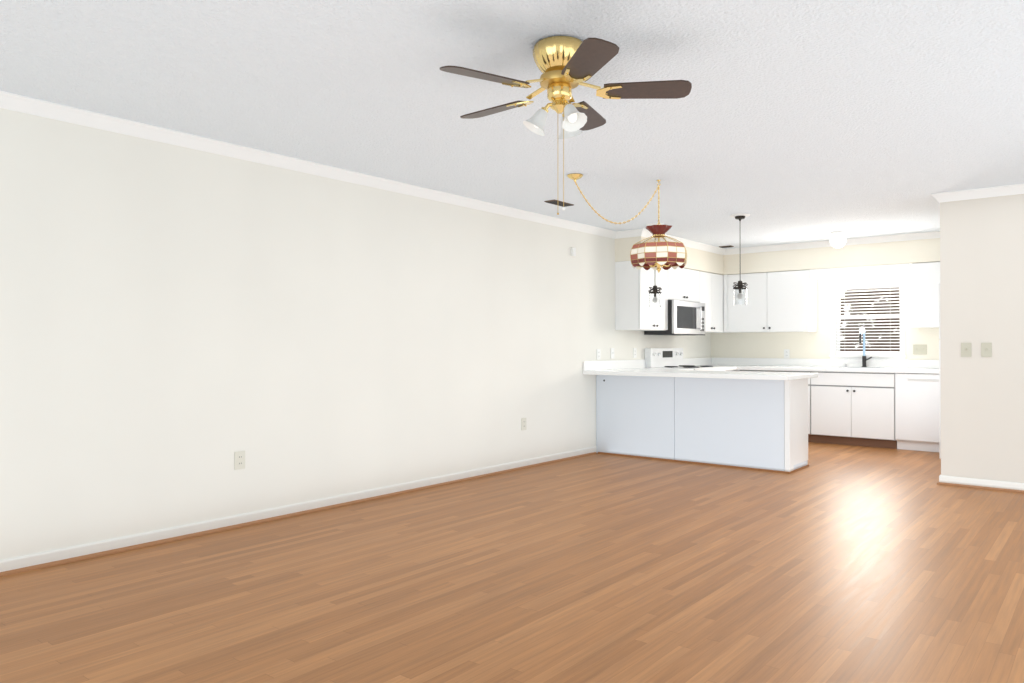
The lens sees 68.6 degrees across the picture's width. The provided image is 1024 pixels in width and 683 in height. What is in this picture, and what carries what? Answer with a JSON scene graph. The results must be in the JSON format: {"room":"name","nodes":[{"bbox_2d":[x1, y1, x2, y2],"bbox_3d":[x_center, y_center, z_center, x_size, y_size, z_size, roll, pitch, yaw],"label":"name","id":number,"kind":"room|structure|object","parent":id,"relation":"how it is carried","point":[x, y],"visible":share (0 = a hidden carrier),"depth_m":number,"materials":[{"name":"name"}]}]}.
{"room":"living room","nodes":[
{"label":"living room","id":0,"kind":"room"},
{"bbox_2d":[0,108,710,559],"bbox_3d":[-1.019,-0.024,5.869,0.150,2.440,12.150,0,0,39],"label":"wall","id":1,"kind":"structure","parent":0,"point":[180,326],"depth_m":4.90,"materials":[{"name":"beige paint"}]},
{"bbox_2d":[235,451,244,469],"bbox_3d":[-1.752,0.765,4.831,0.008,0.115,0.072,0,0,39],"label":"outlet","id":2,"kind":"object","parent":1,"relation":"attached to","point":[239,459],"visible":1,"depth_m":4.83,"materials":[{"name":"beige plastic"}]},
{"bbox_2d":[0,446,596,576],"bbox_3d":[-1.874,1.151,4.660,0.030,0.076,8.904,0,0,39],"label":"baseboard","id":3,"kind":"structure","parent":1,"relation":"attached to","point":[63,553],"depth_m":4.85,"materials":[{"name":"white paint"}]},
{"bbox_2d":[0,91,619,238],"bbox_3d":[-1.739,-1.214,4.819,0.058,0.072,9.300,0,0,39],"label":"crown molding","id":4,"kind":"structure","parent":1,"relation":"attached to","point":[37,107],"depth_m":4.88,"materials":[{"name":"white wood"}]},
{"bbox_2d":[521,418,525,429],"bbox_3d":[0.115,0.786,7.141,0.008,0.115,0.072,0,0,39],"label":"outlet","id":5,"kind":"object","parent":1,"relation":"attached to","point":[523,423],"visible":1,"depth_m":7.13,"materials":[{"name":"beige plastic"}]},
{"bbox_2d":[571,247,575,255],"bbox_3d":[0.637,-0.930,7.780,0.030,0.085,0.055,0,0,39],"label":"sensor","id":6,"kind":"object","parent":1,"relation":"attached to","point":[573,251],"visible":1,"depth_m":7.76,"materials":[{"name":"white plastic"}]},
{"bbox_2d":[597,349,600,359],"bbox_3d":[0.945,0.140,8.171,0.008,0.115,0.072,0,0,39],"label":"electrical outlet","id":7,"kind":"object","parent":1,"relation":"attached to","point":[598,354],"visible":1,"depth_m":8.17,"materials":[{"name":"white plastic"}]},
{"bbox_2d":[611,348,613,357],"bbox_3d":[1.130,0.131,8.395,0.015,0.115,0.072,0,0,39],"label":"light switch","id":8,"kind":"object","parent":1,"relation":"attached to","point":[612,352],"visible":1,"depth_m":8.39,"materials":[{"name":"white plastic"}]},
{"bbox_2d":[633,348,636,357],"bbox_3d":[1.441,0.134,8.786,0.008,0.115,0.072,0,0,39],"label":"electrical outlet","id":9,"kind":"object","parent":1,"relation":"attached to","point":[634,352],"visible":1,"depth_m":8.78,"materials":[{"name":"white plastic"}]},
{"bbox_2d":[615,261,670,330],"bbox_3d":[1.492,-0.512,8.604,0.318,0.766,0.655,0,0,39],"label":"upper cabinet","id":10,"kind":"object","parent":1,"relation":"attached to","point":[634,311],"depth_m":8.39,"materials":[{"name":"white wood"}]},
{"bbox_2d":[671,267,702,302],"bbox_3d":[1.969,-0.689,9.196,0.318,0.405,0.856,0,0,39],"label":"upper cabinet","id":11,"kind":"object","parent":1,"relation":"attached to","point":[686,284],"depth_m":9.14,"materials":[{"name":"white wood"}]},
{"bbox_2d":[644,300,704,335],"bbox_3d":[2.018,-0.281,9.154,0.441,0.403,0.850,0,0,39],"label":"over-the-range microwave","id":12,"kind":"object","parent":11,"relation":"attached to","point":[686,317],"visible":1,"depth_m":8.94,"materials":[{"name":"grey metal"}]},
{"bbox_2d":[703,272,722,332],"bbox_3d":[2.462,-0.505,9.805,0.318,0.766,0.705,0,0,39],"label":"upper cabinet","id":13,"kind":"object","parent":1,"relation":"attached to","point":[712,283],"depth_m":9.74,"materials":[{"name":"white wood"}]},
{"bbox_2d":[0,442,1023,682],"bbox_3d":[1.334,1.235,3.961,6.200,0.100,12.150,0,0,39],"label":"floor","id":14,"kind":"structure","parent":0,"point":[835,563],"depth_m":3.59,"materials":[{"name":"laminate"}]},
{"bbox_2d":[596,375,671,458],"bbox_3d":[1.442,0.780,8.049,0.928,0.858,0.540,0,0,39],"label":"panel","id":15,"kind":"object","parent":14,"relation":"on","point":[634,413],"depth_m":7.83,"materials":[{"name":"white wood"}]},
{"bbox_2d":[645,348,725,370],"bbox_3d":[2.130,0.648,9.074,0.707,1.135,0.860,0,0,39],"label":"range","id":16,"kind":"object","parent":14,"relation":"on","point":[663,357],"visible":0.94,"depth_m":9.09,"materials":[{"name":"white metal"}]},
{"bbox_2d":[672,377,807,471],"bbox_3d":[2.248,0.776,7.393,1.150,0.858,0.546,0,0,39],"label":"base cabinet","id":17,"kind":"object","parent":14,"relation":"on","point":[756,423],"depth_m":7.13,"materials":[{"name":"white wood"}]},
{"bbox_2d":[598,452,790,473],"bbox_3d":[1.730,1.196,7.455,2.040,0.019,0.024,0,0,39],"label":"baseboard","id":18,"kind":"structure","parent":17,"relation":"attached to","point":[777,471],"depth_m":7.37,"materials":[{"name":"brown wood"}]},
{"bbox_2d":[583,358,822,379],"bbox_3d":[1.856,0.277,7.594,2.148,0.140,0.870,0,0,39],"label":"countertop","id":19,"kind":"structure","parent":17,"relation":"on","point":[626,367],"depth_m":8.31,"materials":[{"name":"white"}]},
{"bbox_2d":[738,370,809,441],"bbox_3d":[3.424,0.789,9.494,0.880,0.858,0.616,0,0,39],"label":"base cabinet","id":20,"kind":"object","parent":14,"relation":"on","point":[738,370],"depth_m":9.03,"materials":[{"name":"white wood"}]},
{"bbox_2d":[791,464,808,472],"bbox_3d":[2.695,1.194,7.039,0.016,0.019,0.530,0,0,39],"label":"baseboard","id":21,"kind":"structure","parent":14,"relation":"on","point":[800,468],"depth_m":7.03,"materials":[{"name":"brown wood"}]},
{"bbox_2d":[810,371,896,448],"bbox_3d":[4.123,0.786,8.929,0.916,0.858,0.616,0,0,39],"label":"base cabinet","id":22,"kind":"object","parent":14,"relation":"on","point":[852,408],"depth_m":8.68,"materials":[{"name":"white wood"}]},
{"bbox_2d":[775,358,938,373],"bbox_3d":[3.746,0.286,9.209,3.058,0.140,0.658,0,0,39],"label":"countertop","id":23,"kind":"structure","parent":22,"relation":"on","point":[891,365],"depth_m":8.88,"materials":[{"name":"white"}]},
{"bbox_2d":[827,367,885,372],"bbox_3d":[4.123,0.412,8.912,0.612,0.205,0.422,0,0,39],"label":"sink","id":24,"kind":"object","parent":23,"relation":"in","point":[861,367],"visible":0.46,"depth_m":8.99,"materials":[{"name":"silver metal"}]},
{"bbox_2d":[859,327,871,366],"bbox_3d":[4.247,0.070,9.021,0.119,0.489,0.218,0,0,39],"label":"faucet","id":25,"kind":"object","parent":23,"relation":"on","point":[864,359],"visible":0.96,"depth_m":9.08,"materials":[{"name":"grey metal"}]},
{"bbox_2d":[895,373,938,451],"bbox_3d":[4.702,0.784,8.437,0.594,0.855,0.598,0,0,39],"label":"dishwasher","id":26,"kind":"object","parent":14,"relation":"on","point":[916,411],"visible":0.52,"depth_m":8.27,"materials":[{"name":"white metal"}]},
{"bbox_2d":[939,283,940,458],"bbox_3d":[4.691,0.317,7.393,0.824,1.776,0.760,0,0,39],"label":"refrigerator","id":27,"kind":"object","parent":14,"relation":"on","point":[939,383],"visible":0.02,"depth_m":7.32,"materials":[{"name":"white metal"}]},
{"bbox_2d":[0,0,1023,248],"bbox_3d":[1.334,-1.305,3.976,6.200,0.100,12.150,0,0,39],"label":"ceiling","id":28,"kind":"structure","parent":0,"point":[800,120],"depth_m":3.81,"materials":[{"name":"white paint"}]},
{"bbox_2d":[544,200,573,206],"bbox_3d":[0.423,-1.233,6.698,0.110,0.012,0.300,0,0,39],"label":"ceiling vent","id":29,"kind":"object","parent":28,"relation":"in","point":[557,202],"visible":0.9,"depth_m":6.67,"materials":[{"name":"brown"}]},
{"bbox_2d":[440,36,691,214],"bbox_3d":[0.174,-0.902,3.212,1.022,0.715,1.063,0,0,39],"label":"ceiling fan","id":30,"kind":"object","parent":28,"relation":"hanging from","point":[566,65],"visible":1,"depth_m":3.12,"materials":[{"name":"brown wood"}]},
{"bbox_2d":[567,173,686,272],"bbox_3d":[0.918,-0.887,5.708,0.689,0.715,0.838,0,0,39],"label":"pendant light","id":31,"kind":"object","parent":28,"relation":"hanging from","point":[659,254],"visible":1,"depth_m":5.64,"materials":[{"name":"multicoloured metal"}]},
{"bbox_2d":[646,223,663,307],"bbox_3d":[1.507,-0.794,7.902,0.190,0.875,0.190,0,0,39],"label":"pendant light","id":32,"kind":"object","parent":28,"relation":"hanging from","point":[654,298],"visible":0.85,"depth_m":7.85,"materials":[{"name":"black"}]},
{"bbox_2d":[636,229,727,254],"bbox_3d":[2.101,-1.189,9.046,0.058,0.072,2.218,0,0,39],"label":"crown molding","id":33,"kind":"structure","parent":28,"relation":"attached to","point":[639,232],"depth_m":9.14,"materials":[{"name":"white wood"}]},
{"bbox_2d":[730,213,749,304],"bbox_3d":[2.227,-0.798,7.321,0.190,0.875,0.190,0,0,39],"label":"pendant light","id":34,"kind":"object","parent":28,"relation":"hanging from","point":[740,294],"visible":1,"depth_m":7.27,"materials":[{"name":"black"}]},
{"bbox_2d":[728,231,939,254],"bbox_3d":[4.164,-1.190,8.845,3.520,0.072,0.058,0,0,39],"label":"crown molding","id":35,"kind":"structure","parent":28,"relation":"attached to","point":[934,234],"depth_m":9.04,"materials":[{"name":"white"}]},
{"bbox_2d":[830,231,845,247],"bbox_3d":[3.659,-1.139,8.416,0.164,0.180,0.164,0,0,39],"label":"globe ceiling light","id":36,"kind":"object","parent":28,"relation":"attached to","point":[838,239],"visible":1,"depth_m":8.36,"materials":[{"name":"white glass"}]},
{"bbox_2d":[615,236,722,274],"bbox_3d":[1.987,-1.059,9.213,0.330,0.330,2.220,0,0,39],"label":"soffit","id":37,"kind":"structure","parent":0,"point":[699,260],"depth_m":9.26,"materials":[{"name":"beige paint"}]},
{"bbox_2d":[711,274,939,359],"bbox_3d":[5.163,-0.007,8.588,6.050,2.440,0.150,0,0,39],"label":"wall","id":38,"kind":"structure","parent":0,"point":[808,345],"depth_m":9.58,"materials":[{"name":"paint"}]},
{"bbox_2d":[784,349,789,357],"bbox_3d":[3.577,0.160,9.766,0.072,0.115,0.008,0,0,39],"label":"outlet","id":39,"kind":"object","parent":38,"relation":"attached to","point":[786,353],"visible":1,"depth_m":9.76,"materials":[{"name":"white plastic"}]},
{"bbox_2d":[723,262,939,332],"bbox_3d":[4.277,-0.510,8.988,3.524,0.766,0.342,0,0,39],"label":"upper cabinet","id":40,"kind":"object","parent":38,"relation":"attached to","point":[783,301],"visible":0.58,"depth_m":9.40,"materials":[{"name":"white wood"}]},
{"bbox_2d":[829,274,905,359],"bbox_3d":[4.369,-0.293,9.206,0.870,1.062,0.170,0,0,39],"label":"window","id":41,"kind":"structure","parent":38,"relation":"in","point":[833,325],"depth_m":9.24,"materials":[{"name":"white"}]},
{"bbox_2d":[836,278,899,353],"bbox_3d":[4.356,-0.304,9.189,0.718,0.914,0.063,0,0,39],"label":"window blind","id":42,"kind":"object","parent":41,"relation":"attached to","point":[861,281],"visible":0.88,"depth_m":9.18,"materials":[{"name":"white"}]},
{"bbox_2d":[913,345,926,353],"bbox_3d":[4.780,0.094,8.790,0.144,0.115,0.015,0,0,39],"label":"light switch","id":43,"kind":"object","parent":38,"relation":"attached to","point":[919,349],"visible":1,"depth_m":8.79,"materials":[{"name":"beige plastic"}]},
{"bbox_2d":[723,238,939,274],"bbox_3d":[4.157,-1.059,9.099,3.850,0.330,0.330,0,0,39],"label":"soffit","id":44,"kind":"structure","parent":0,"point":[909,251],"depth_m":9.08,"materials":[{"name":"beige paint"}]},
{"bbox_2d":[940,194,1023,482],"bbox_3d":[4.673,-0.026,5.519,2.655,2.440,0.120,0,0,39],"label":"wall","id":45,"kind":"structure","parent":0,"point":[982,301],"depth_m":6.12,"materials":[{"name":"paint"}]},
{"bbox_2d":[961,343,970,356],"bbox_3d":[3.743,0.068,6.182,0.072,0.115,0.015,0,0,39],"label":"light switch","id":46,"kind":"object","parent":45,"relation":"attached to","point":[965,349],"visible":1,"depth_m":6.18,"materials":[{"name":"beige plastic"}]},
{"bbox_2d":[931,183,1023,202],"bbox_3d":[4.598,-1.210,5.480,2.713,0.072,0.068,0,0,39],"label":"crown molding","id":47,"kind":"structure","parent":45,"relation":"attached to","point":[1015,189],"depth_m":6.10,"materials":[{"name":"white"}]},
{"bbox_2d":[937,475,1023,492],"bbox_3d":[4.619,1.156,5.467,2.684,0.076,0.038,0,0,39],"label":"baseboard","id":48,"kind":"structure","parent":45,"relation":"attached to","point":[1017,487],"depth_m":6.10,"materials":[{"name":"white paint"}]},
{"bbox_2d":[981,343,991,356],"bbox_3d":[3.854,0.068,6.093,0.072,0.115,0.015,0,0,39],"label":"light switch","id":49,"kind":"object","parent":45,"relation":"attached to","point":[986,349],"visible":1,"depth_m":6.09,"materials":[{"name":"beige plastic"}]},
{"label":"outside","id":50,"kind":"structure","parent":0,"visible":0},
{"bbox_2d":[840,281,899,352],"bbox_3d":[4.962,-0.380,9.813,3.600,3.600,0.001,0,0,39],"label":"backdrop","id":51,"kind":"structure","parent":50,"point":[870,319],"depth_m":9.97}
]}

